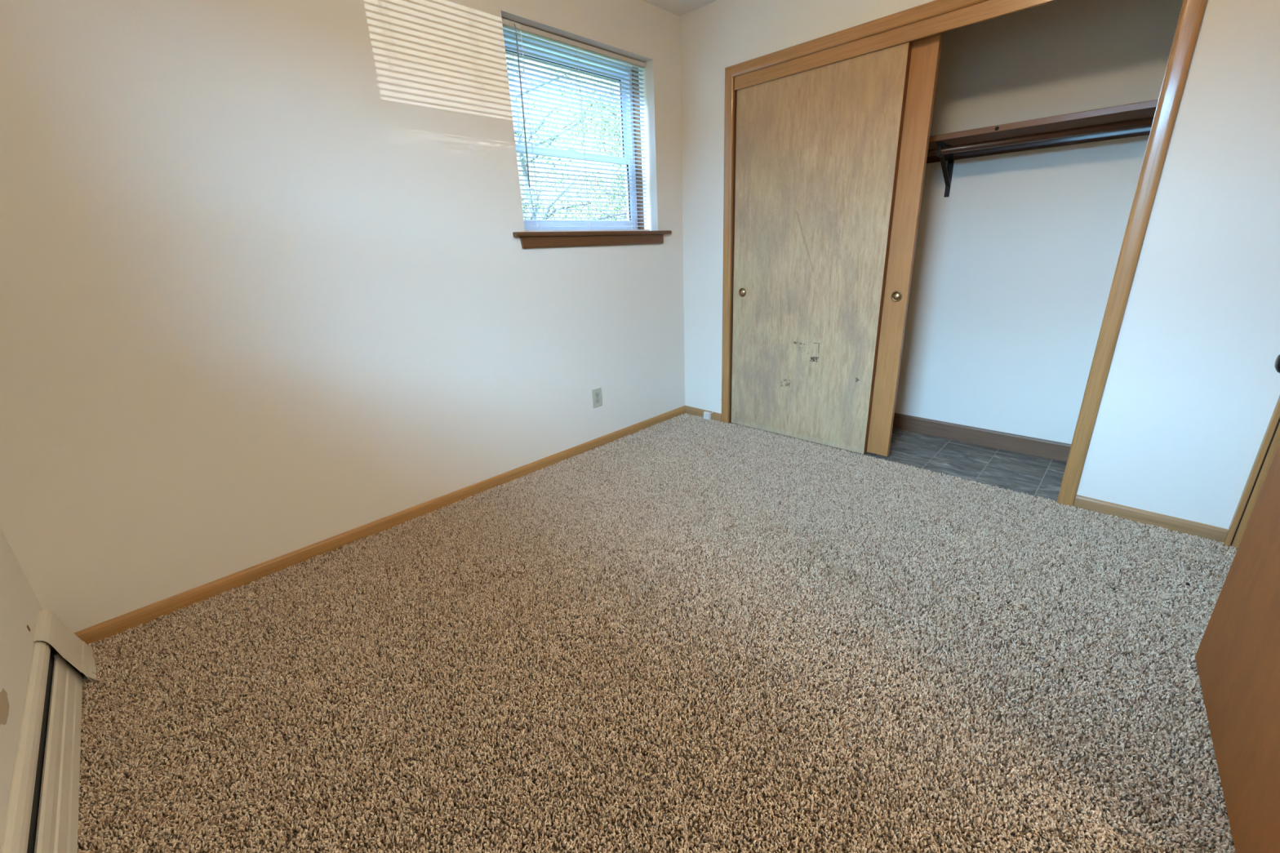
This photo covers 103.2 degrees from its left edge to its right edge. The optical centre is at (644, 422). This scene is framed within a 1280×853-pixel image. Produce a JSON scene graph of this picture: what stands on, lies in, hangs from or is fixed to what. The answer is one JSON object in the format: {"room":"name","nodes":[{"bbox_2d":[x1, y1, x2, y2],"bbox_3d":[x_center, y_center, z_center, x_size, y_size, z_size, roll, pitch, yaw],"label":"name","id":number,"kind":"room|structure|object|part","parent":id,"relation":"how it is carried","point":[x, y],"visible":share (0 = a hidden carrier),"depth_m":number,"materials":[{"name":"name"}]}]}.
{"room":"empty bedroom","nodes":[
{"label":"empty bedroom","id":0,"kind":"room"},
{"bbox_2d":[0,527,58,849],"bbox_3d":[-0.928,-0.018,0.178,3.000,2.540,0.260,15,26,42],"label":"wall","id":1,"kind":"structure","parent":0,"point":[20,606],"depth_m":1.27,"materials":[{"name":"paint"}]},
{"bbox_2d":[0,610,101,852],"bbox_3d":[-0.907,0.885,0.762,2.488,0.244,0.082,15,26,42],"label":"baseboard heater","id":2,"kind":"object","parent":1,"relation":"attached to","point":[42,816],"visible":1,"depth_m":1.19,"materials":[{"name":"metal"}]},
{"bbox_3d":[-0.865,0.958,0.727,2.350,0.109,0.030,15,26,42],"label":"panel","id":3,"kind":"part","parent":2,"relation":"part of","materials":[{"name":"metal"}]},
{"bbox_2d":[0,0,684,633],"bbox_3d":[-0.764,-0.846,2.558,0.260,2.540,4.119,15,26,42],"label":"wall","id":4,"kind":"structure","parent":0,"point":[268,291],"depth_m":1.84,"materials":[{"name":"paint"}]},
{"bbox_2d":[74,405,685,645],"bbox_3d":[-0.779,0.314,2.685,0.012,0.067,3.135,15,26,42],"label":"baseboard","id":5,"kind":"structure","parent":4,"relation":"attached to","point":[110,628],"depth_m":2.13,"materials":[{"name":"brown wood"}]},
{"bbox_2d":[500,8,671,248],"bbox_3d":[-0.339,-1.495,2.791,0.283,0.990,1.142,15,26,42],"label":"window","id":6,"kind":"structure","parent":4,"relation":"in","point":[578,238],"depth_m":2.95,"materials":[{"name":"paint"}]},
{"bbox_3d":[-0.439,-1.723,2.789,0.025,0.481,0.935,15,26,42],"label":"sash","id":7,"kind":"part","parent":6,"relation":"part of","materials":[{"name":"plastic"}]},
{"bbox_3d":[-0.423,-1.549,2.840,0.075,0.913,0.985,15,26,42],"label":"frame","id":8,"kind":"part","parent":6,"relation":"part of","materials":[{"name":"plastic"}]},
{"bbox_3d":[-0.400,-1.328,2.902,0.025,0.406,0.935,15,26,42],"label":"sash","id":9,"kind":"part","parent":6,"relation":"part of","materials":[{"name":"plastic"}]},
{"bbox_2d":[502,17,649,231],"bbox_3d":[-0.317,-1.516,2.741,0.045,0.911,0.965,15,26,42],"label":"window blind","id":10,"kind":"object","parent":6,"relation":"attached to","point":[507,24],"visible":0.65,"depth_m":2.66,"materials":[{"name":"plastic"}]},
{"bbox_3d":[-0.564,-1.420,2.513,0.029,0.872,0.008,15,26,42],"label":"ladder cord","id":11,"kind":"part","parent":10,"relation":"part of","materials":[{"name":"white fabric"}]},
{"bbox_3d":[-0.330,-1.508,2.739,0.029,0.872,0.008,15,26,42],"label":"ladder cord","id":12,"kind":"part","parent":10,"relation":"part of","materials":[{"name":"white fabric"}]},
{"bbox_3d":[-0.304,-1.093,2.891,0.023,0.013,0.962,15,26,42],"label":"rail","id":13,"kind":"part","parent":10,"relation":"part of","materials":[{"name":"plastic"}]},
{"bbox_3d":[-0.079,-1.603,2.983,0.029,0.872,0.008,15,26,42],"label":"ladder cord","id":14,"kind":"part","parent":10,"relation":"part of","materials":[{"name":"white fabric"}]},
{"bbox_3d":[-0.295,-1.082,2.907,0.209,0.021,1.142,15,26,42],"label":"sill","id":15,"kind":"part","parent":6,"relation":"part of","materials":[{"name":"brown wood"}]},
{"bbox_2d":[591,387,602,408],"bbox_3d":[-0.284,-0.152,3.084,0.008,0.114,0.071,15,26,42],"label":"wall outlet","id":16,"kind":"object","parent":4,"relation":"attached to","point":[597,393],"visible":1,"depth_m":3.08,"materials":[{"name":"beige plastic"}]},
{"bbox_2d":[66,413,1237,852],"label":"floor","id":17,"kind":"structure","parent":0,"point":[686,633],"depth_m":1.45,"materials":[{"name":"beige carpet"}]},
{"bbox_2d":[642,0,716,16],"bbox_3d":[0.264,-1.794,1.131,3.260,0.100,4.119,15,26,42],"label":"ceiling","id":18,"kind":"structure","parent":0,"point":[678,7],"depth_m":2.81,"materials":[{"name":"paint"}]},
{"bbox_2d":[733,422,1066,501],"bbox_3d":[1.349,0.112,3.192,2.200,0.050,0.600,15,26,42],"label":"floor","id":19,"kind":"structure","parent":0,"point":[1035,476],"depth_m":2.75,"materials":[{"name":"tile"}]},
{"bbox_2d":[680,0,1279,529],"bbox_3d":[1.319,-0.899,2.458,2.850,2.540,0.100,15,26,42],"label":"wall","id":20,"kind":"structure","parent":0,"point":[1191,393],"depth_m":1.91,"materials":[{"name":"paint"}]},
{"bbox_2d":[684,405,721,421],"bbox_3d":[0.418,-0.062,3.628,0.330,0.067,0.012,15,26,42],"label":"baseboard","id":21,"kind":"structure","parent":20,"relation":"attached to","point":[689,410],"depth_m":3.63,"materials":[{"name":"brown wood"}]},
{"bbox_2d":[703,411,713,420],"bbox_3d":[0.455,-0.058,3.572,0.068,0.067,0.037,15,26,42],"label":"phone jack","id":22,"kind":"object","parent":20,"relation":"attached to","point":[707,415],"visible":1,"depth_m":3.56,"materials":[{"name":"white plastic"}]},
{"bbox_2d":[731,40,912,453],"bbox_3d":[0.897,-0.868,2.873,0.906,2.015,0.045,15,26,42],"label":"door","id":23,"kind":"structure","parent":20,"relation":"in","point":[818,149],"depth_m":2.79,"materials":[{"name":"brown wood"}]},
{"bbox_3d":[0.612,-0.813,3.162,0.055,0.055,0.003,15,26,42],"label":"finger pull","id":24,"kind":"part","parent":23,"relation":"part of","materials":[{"name":"gold metal"}]},
{"bbox_2d":[739,288,745,295],"bbox_3d":[0.614,-0.813,3.163,0.042,0.042,0.014,15,26,42],"label":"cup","id":25,"kind":"object","parent":23,"relation":"on","point":[742,291],"depth_m":3.16,"materials":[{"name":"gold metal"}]},
{"bbox_2d":[734,0,1056,90],"bbox_3d":[1.153,-1.719,2.243,1.786,0.066,0.014,15,26,42],"label":"trim","id":26,"kind":"structure","parent":20,"relation":"attached to","point":[989,9],"depth_m":2.27,"materials":[{"name":"brown wood"}]},
{"bbox_2d":[866,32,942,456],"bbox_3d":[1.007,-0.856,2.827,0.904,2.017,0.038,15,26,42],"label":"door","id":27,"kind":"structure","parent":20,"relation":"in","point":[926,51],"depth_m":2.50,"materials":[{"name":"brown wood"}]},
{"bbox_3d":[1.291,-0.646,2.595,0.055,0.055,0.003,15,26,42],"label":"finger pull","id":28,"kind":"part","parent":27,"relation":"part of","materials":[{"name":"gold metal"}]},
{"bbox_2d":[892,292,900,300],"bbox_3d":[1.292,-0.646,2.596,0.042,0.042,0.014,15,26,42],"label":"door knob","id":29,"kind":"object","parent":27,"relation":"on","point":[895,295],"depth_m":2.59,"materials":[{"name":"gold metal"}]},
{"bbox_2d":[720,0,1207,507],"bbox_3d":[1.216,-0.816,2.584,1.906,2.106,0.116,15,26,42],"label":"trim","id":30,"kind":"structure","parent":20,"relation":"attached to","point":[1192,11],"depth_m":2.11,"materials":[{"name":"brown wood"}]},
{"bbox_3d":[0.516,-0.988,3.164,0.056,2.104,0.016,15,26,42],"label":"casing leg","id":31,"kind":"part","parent":30,"relation":"part of","materials":[{"name":"brown wood"}]},
{"bbox_3d":[1.847,-0.620,1.935,0.056,2.104,0.016,15,26,42],"label":"casing leg","id":32,"kind":"part","parent":30,"relation":"part of","materials":[{"name":"brown wood"}]},
{"bbox_2d":[1073,494,1227,542],"bbox_3d":[2.071,0.396,2.100,0.451,0.067,0.012,15,26,42],"label":"baseboard","id":33,"kind":"structure","parent":20,"relation":"attached to","point":[1180,525],"depth_m":2.08,"materials":[{"name":"brown wood"}]},
{"bbox_2d":[894,0,1183,444],"bbox_3d":[1.565,-1.107,3.031,2.360,2.540,0.120,15,26,42],"label":"wall","id":34,"kind":"structure","parent":0,"point":[1014,269],"depth_m":2.59,"materials":[{"name":"paint"}]},
{"bbox_2d":[935,141,954,197],"bbox_3d":[1.565,-1.321,2.658,0.024,0.244,0.270,15,26,42],"label":"shelf bracket","id":35,"kind":"object","parent":34,"relation":"attached to","point":[947,171],"visible":0.8,"depth_m":2.71,"materials":[{"name":"black metal"}]},
{"bbox_3d":[1.551,-1.429,2.611,0.024,0.006,0.244,15,26,42],"label":"shelf arm","id":36,"kind":"part","parent":35,"relation":"part of","materials":[{"name":"black metal"}]},
{"bbox_3d":[1.649,-1.352,2.740,0.024,0.243,0.025,15,26,42],"label":"wall plate","id":37,"kind":"part","parent":35,"relation":"part of","materials":[{"name":"black metal"}]},
{"bbox_2d":[893,413,1071,462],"bbox_3d":[1.549,-0.035,3.364,2.196,0.100,0.013,15,26,42],"label":"baseboard","id":38,"kind":"structure","parent":34,"relation":"attached to","point":[1056,451],"depth_m":2.95,"materials":[{"name":"wood"}]},
{"bbox_2d":[926,125,1151,163],"bbox_3d":[1.389,-1.447,2.767,2.198,0.062,0.300,15,26,42],"label":"closet rod","id":39,"kind":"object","parent":34,"relation":"attached to","point":[1144,131],"depth_m":2.43,"materials":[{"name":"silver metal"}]},
{"bbox_2d":[928,98,1158,149],"bbox_3d":[1.386,-1.490,2.752,2.196,0.027,0.299,15,26,42],"label":"closet shelf","id":40,"kind":"object","parent":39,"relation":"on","point":[1143,109],"visible":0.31,"depth_m":2.26,"materials":[{"name":"brown wood"}]},
{"bbox_2d":[927,116,1154,156],"bbox_3d":[1.339,-1.426,2.731,2.181,0.052,0.052,15,26,42],"label":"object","id":41,"kind":"object","parent":34,"relation":"attached to","point":[1146,122],"visible":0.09,"depth_m":2.27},
{"bbox_3d":[1.168,-0.207,0.472,0.150,2.540,3.139,15,26,42],"label":"wall","id":42,"kind":"structure","parent":0,"visible":0},
{"bbox_2d":[1195,354,1279,852],"bbox_3d":[1.265,-0.191,0.848,0.098,2.024,0.760,14,25,39],"label":"door","id":43,"kind":"structure","parent":42,"relation":"in","point":[1237,655],"depth_m":1.11,"materials":[{"name":"brown wood"}]},
{"bbox_3d":[1.468,-0.135,1.136,0.067,0.068,0.068,15,26,42],"label":"knob","id":44,"kind":"part","parent":43,"relation":"part of","materials":[{"name":"brown metal"}]},
{"bbox_2d":[1223,395,1279,548],"bbox_3d":[2.238,-0.508,1.564,0.142,2.104,0.030,15,26,42],"label":"trim","id":45,"kind":"structure","parent":42,"relation":"attached to","point":[1270,442],"depth_m":1.84,"materials":[{"name":"brown wood"}]},
{"label":"outside","id":46,"kind":"structure","parent":0,"visible":0},
{"bbox_3d":[0.332,0.597,3.981,80.000,0.200,80.000,15,26,42],"label":"ground","id":47,"kind":"structure","parent":46,"visible":0},
{"bbox_2d":[506,53,626,220],"bbox_3d":[-1.635,-3.323,7.229,3.739,5.247,3.954,-14,22,-31],"label":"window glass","id":48,"kind":"object","parent":47,"relation":"on","point":[529,192],"visible":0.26,"depth_m":6.55,"materials":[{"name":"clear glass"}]},
{"bbox_2d":[552,76,626,220],"bbox_3d":[0.764,-4.587,10.637,5.369,5.229,5.247,-18,24,-37],"label":"tree","id":49,"kind":"object","parent":47,"relation":"on","point":[608,104],"visible":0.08,"depth_m":9.53,"materials":[{"name":"green plant"}]}
]}

